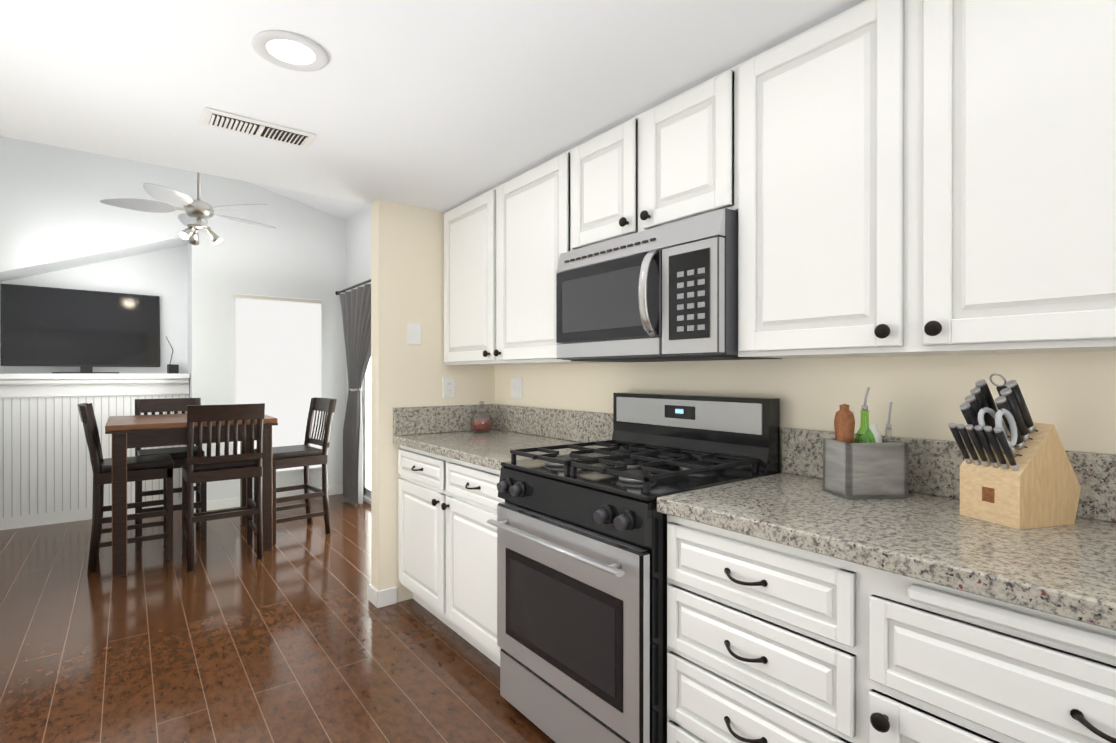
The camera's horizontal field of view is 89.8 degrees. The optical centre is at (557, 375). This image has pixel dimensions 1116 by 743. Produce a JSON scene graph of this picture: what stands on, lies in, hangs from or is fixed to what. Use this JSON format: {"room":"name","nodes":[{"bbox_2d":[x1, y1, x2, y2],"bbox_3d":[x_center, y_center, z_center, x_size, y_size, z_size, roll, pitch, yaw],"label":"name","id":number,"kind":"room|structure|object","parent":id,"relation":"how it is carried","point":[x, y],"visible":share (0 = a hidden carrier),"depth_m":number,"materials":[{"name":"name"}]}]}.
{"room":"kitchen","nodes":[
{"label":"kitchen","id":0,"kind":"room"},
{"bbox_2d":[0,136,345,501],"bbox_3d":[-2.898,-0.712,4.090,3.230,3.900,3.880,0,0,-38],"label":"wall","id":1,"kind":"structure","parent":0,"point":[62,226],"depth_m":5.12,"materials":[{"name":"white paint"}]},
{"bbox_2d":[234,294,322,472],"bbox_3d":[-2.727,0.094,5.483,0.790,1.710,0.105,0,0,-38],"label":"window shade","id":2,"kind":"object","parent":1,"relation":"attached to","point":[277,356],"visible":0.71,"depth_m":5.46,"materials":[{"name":"beige fabric"}]},
{"bbox_2d":[194,485,396,607],"bbox_3d":[-1.822,1.192,4.237,1.350,0.090,3.048,0,0,-38],"label":"baseboard","id":3,"kind":"structure","parent":1,"relation":"attached to","point":[381,598],"depth_m":5.11,"materials":[{"name":"white wood"}]},
{"bbox_2d":[0,127,494,601],"bbox_3d":[-1.631,-0.708,2.544,3.350,3.900,0.115,0,0,-38],"label":"wall","id":4,"kind":"structure","parent":0,"point":[407,264],"depth_m":3.06,"materials":[{"name":"beige paint"}]},
{"bbox_2d":[408,323,420,344],"bbox_3d":[-0.798,-0.230,3.111,0.075,0.118,0.006,0,0,-38],"label":"switch plate","id":5,"kind":"object","parent":4,"relation":"attached to","point":[414,333],"visible":1,"depth_m":3.11,"materials":[{"name":"white plastic"}]},
{"bbox_2d":[443,377,454,397],"bbox_3d":[-0.631,0.070,3.239,0.075,0.118,0.008,0,0,-38],"label":"outlet","id":6,"kind":"object","parent":4,"relation":"attached to","point":[448,387],"visible":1,"depth_m":3.23,"materials":[{"name":"white plastic"}]},
{"bbox_2d":[0,494,555,742],"bbox_3d":[-1.105,1.274,1.867,3.350,0.060,9.600,0,0,-38],"label":"floor","id":7,"kind":"structure","parent":0,"point":[294,635],"depth_m":2.54,"materials":[{"name":"laminate"}]},
{"bbox_2d":[0,374,189,529],"bbox_3d":[-4.163,0.611,4.746,1.725,1.250,0.300,0,0,-38],"label":"half wall","id":8,"kind":"structure","parent":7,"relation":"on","point":[46,474],"depth_m":4.68,"materials":[{"name":"white wood"}]},
{"bbox_2d":[0,283,178,373],"bbox_3d":[-4.035,-0.375,4.891,1.185,0.720,0.170,0,0,-45],"label":"screen","id":9,"kind":"object","parent":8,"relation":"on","point":[86,331],"visible":1,"depth_m":4.79,"materials":[{"name":"black plastic"}]},
{"bbox_2d":[77,403,173,572],"bbox_3d":[-2.910,0.715,3.781,0.506,1.052,0.434,0,0,-38],"label":"chair","id":10,"kind":"object","parent":7,"relation":"on","point":[147,467],"visible":1,"depth_m":3.68,"materials":[{"name":"brown wood"}]},
{"bbox_2d":[135,398,206,547],"bbox_3d":[-2.993,0.713,4.323,0.434,1.052,0.506,0,0,-38],"label":"chair","id":11,"kind":"object","parent":7,"relation":"on","point":[168,406],"visible":0.52,"depth_m":4.32,"materials":[{"name":"brown wood"}]},
{"bbox_2d":[105,414,277,577],"bbox_3d":[-2.645,0.770,4.043,0.950,0.935,0.950,0,0,-38],"label":"dining table","id":12,"kind":"object","parent":7,"relation":"on","point":[136,431],"visible":0.81,"depth_m":3.59,"materials":[{"name":"brown wood"}]},
{"bbox_2d":[182,403,264,571],"bbox_3d":[-2.280,0.714,3.807,0.434,1.052,0.506,0,0,-38],"label":"chair","id":13,"kind":"object","parent":7,"relation":"on","point":[199,468],"visible":1,"depth_m":3.67,"materials":[{"name":"brown wood"}]},
{"bbox_2d":[254,397,336,544],"bbox_3d":[-2.057,0.713,4.394,0.506,1.052,0.434,0,0,-44],"label":"chair","id":14,"kind":"object","parent":7,"relation":"on","point":[306,455],"visible":0.88,"depth_m":4.35,"materials":[{"name":"brown wood"}]},
{"bbox_2d":[398,445,504,666],"bbox_3d":[-0.300,0.806,2.781,0.653,0.870,1.138,0,0,-38],"label":"base cabinet","id":15,"kind":"object","parent":7,"relation":"on","point":[447,549],"visible":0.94,"depth_m":2.55,"materials":[{"name":"white wood"}]},
{"bbox_2d":[393,404,612,470],"bbox_3d":[-0.296,0.273,2.782,0.643,0.193,1.139,0,0,-38],"label":"countertop","id":16,"kind":"structure","parent":15,"relation":"on","point":[446,431],"depth_m":2.93,"materials":[{"name":"stone"}]},
{"bbox_2d":[470,401,492,432],"bbox_3d":[-0.440,0.237,3.229,0.132,0.180,0.132,0,0,-38],"label":"jar","id":17,"kind":"object","parent":16,"relation":"on","point":[481,425],"visible":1,"depth_m":3.19,"materials":[{"name":"red"}]},
{"bbox_2d":[487,392,779,742],"bbox_3d":[0.237,0.661,1.990,0.731,1.165,0.756,0,0,-38],"label":"range","id":18,"kind":"object","parent":7,"relation":"on","point":[582,587],"visible":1,"depth_m":1.80,"materials":[{"name":"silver metal"}]},
{"bbox_2d":[667,514,846,742],"bbox_3d":[0.710,0.810,1.493,0.626,0.870,0.596,0,0,-38],"label":"base cabinet","id":19,"kind":"object","parent":7,"relation":"on","point":[770,642],"depth_m":1.32,"materials":[{"name":"white wood"}]},
{"bbox_2d":[657,427,1115,630],"bbox_3d":[1.222,0.278,0.814,0.643,0.193,2.296,0,0,-38],"label":"countertop","id":20,"kind":"structure","parent":19,"relation":"on","point":[925,530],"depth_m":1.23,"materials":[{"name":"stone"}]},
{"bbox_2d":[823,387,907,499],"bbox_3d":[0.853,0.182,1.560,0.172,0.299,0.118,0,0,-6],"label":"utensil caddy","id":21,"kind":"object","parent":20,"relation":"on","point":[871,463],"visible":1,"depth_m":1.51,"materials":[{"name":"grey wood"}]},
{"bbox_2d":[948,373,1080,529],"bbox_3d":[1.042,0.164,1.289,0.234,0.337,0.135,0,0,-16],"label":"knife block","id":22,"kind":"object","parent":20,"relation":"on","point":[1016,470],"visible":1,"depth_m":1.24,"materials":[{"name":"brown wood"}]},
{"bbox_2d":[847,561,1115,742],"bbox_3d":[1.282,0.812,0.750,0.626,0.870,1.420,0,0,-38],"label":"base cabinet","id":23,"kind":"object","parent":7,"relation":"on","point":[927,662],"depth_m":0.99,"materials":[{"name":"white wood"}]},
{"bbox_2d":[246,181,368,219],"bbox_3d":[-2.851,-2.026,4.123,3.350,0.884,3.880,0,0,-38],"label":"ceiling","id":24,"kind":"structure","parent":0,"point":[343,209],"depth_m":5.44,"materials":[{"name":"white paint"}]},
{"bbox_2d":[100,172,275,244],"bbox_3d":[-2.633,-1.448,4.086,1.108,0.982,1.066,0,0,-38],"label":"ceiling fan","id":25,"kind":"object","parent":24,"relation":"hanging from","point":[197,213],"visible":0.9,"depth_m":3.97,"materials":[{"name":"silver metal"}]},
{"bbox_2d":[0,0,864,211],"bbox_3d":[0.134,-0.982,0.230,3.320,0.100,5.705,0,0,-38],"label":"ceiling","id":26,"kind":"structure","parent":0,"point":[442,105],"depth_m":1.75,"materials":[{"name":"white paint"}]},
{"bbox_2d":[200,107,316,147],"bbox_3d":[-1.131,-0.929,2.124,0.370,0.015,0.155,0,0,-38],"label":"ceiling vent","id":27,"kind":"object","parent":26,"relation":"in","point":[248,126],"visible":1,"depth_m":2.10,"materials":[{"name":"white metal"}]},
{"bbox_2d":[252,30,328,70],"bbox_3d":[-0.769,-0.931,1.614,0.200,0.008,0.200,0,0,-38],"label":"recessed light","id":28,"kind":"object","parent":26,"relation":"in","point":[290,50],"visible":1,"depth_m":1.61,"materials":[{"name":"white plastic"}]},
{"bbox_2d":[346,204,1115,472],"bbox_3d":[0.456,-0.238,2.459,0.150,2.960,8.840,0,0,-38],"label":"wall","id":29,"kind":"structure","parent":0,"point":[1071,396],"depth_m":1.72,"materials":[{"name":"beige paint"}]},
{"bbox_2d":[335,279,370,294],"bbox_3d":[-1.432,-0.839,4.728,0.126,0.044,2.640,0,0,-38],"label":"curtain rod","id":30,"kind":"object","parent":29,"relation":"attached to","point":[351,287],"visible":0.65,"depth_m":5.32,"materials":[{"name":"grey metal"}]},
{"bbox_2d":[339,284,370,503],"bbox_3d":[-1.670,0.193,5.045,0.118,2.025,1.730,0,0,-38],"label":"curtain","id":31,"kind":"object","parent":30,"relation":"hanging from","point":[356,309],"visible":0.85,"depth_m":5.32,"materials":[{"name":"grey fabric"}]},
{"bbox_2d":[361,358,370,503],"bbox_3d":[-1.317,0.221,4.793,0.070,2.030,2.200,0,0,-38],"label":"door","id":32,"kind":"structure","parent":29,"relation":"in","point":[365,421],"depth_m":5.59,"materials":[{"name":"white plastic"}]},
{"bbox_2d":[511,378,522,398],"bbox_3d":[-0.241,0.075,3.230,0.013,0.118,0.118,0,0,-38],"label":"outlet","id":33,"kind":"object","parent":29,"relation":"attached to","point":[516,388],"visible":1,"depth_m":3.22,"materials":[{"name":"white plastic"}]},
{"bbox_2d":[444,151,621,364],"bbox_3d":[-0.172,-0.498,2.863,0.348,0.878,1.158,0,0,-38],"label":"upper cabinet","id":34,"kind":"object","parent":29,"relation":"attached to","point":[503,246],"depth_m":2.67,"materials":[{"name":"white wood"}]},
{"bbox_2d":[568,66,735,251],"bbox_3d":[0.423,-0.719,2.090,0.348,0.433,0.791,0,0,-38],"label":"upper cabinet","id":35,"kind":"object","parent":29,"relation":"attached to","point":[674,160],"depth_m":1.92,"materials":[{"name":"white wood"}]},
{"bbox_2d":[556,208,781,361],"bbox_3d":[0.370,-0.275,2.051,0.478,0.439,0.784,0,0,-38],"label":"microwave","id":36,"kind":"object","parent":35,"relation":"attached to","point":[666,293],"visible":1,"depth_m":1.82,"materials":[{"name":"grey metal"}]},
{"bbox_2d":[736,0,1115,358],"bbox_3d":[0.977,-0.494,1.373,0.348,0.878,1.023,0,0,-38],"label":"upper cabinet","id":37,"kind":"object","parent":29,"relation":"attached to","point":[883,178],"depth_m":1.26,"materials":[{"name":"white wood"}]},
{"label":"outside","id":38,"kind":"structure","parent":0,"visible":0},
{"bbox_2d":[368,359,370,488],"bbox_3d":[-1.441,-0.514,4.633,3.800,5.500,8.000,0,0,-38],"label":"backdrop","id":39,"kind":"structure","parent":38,"point":[369,422],"depth_m":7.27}
]}

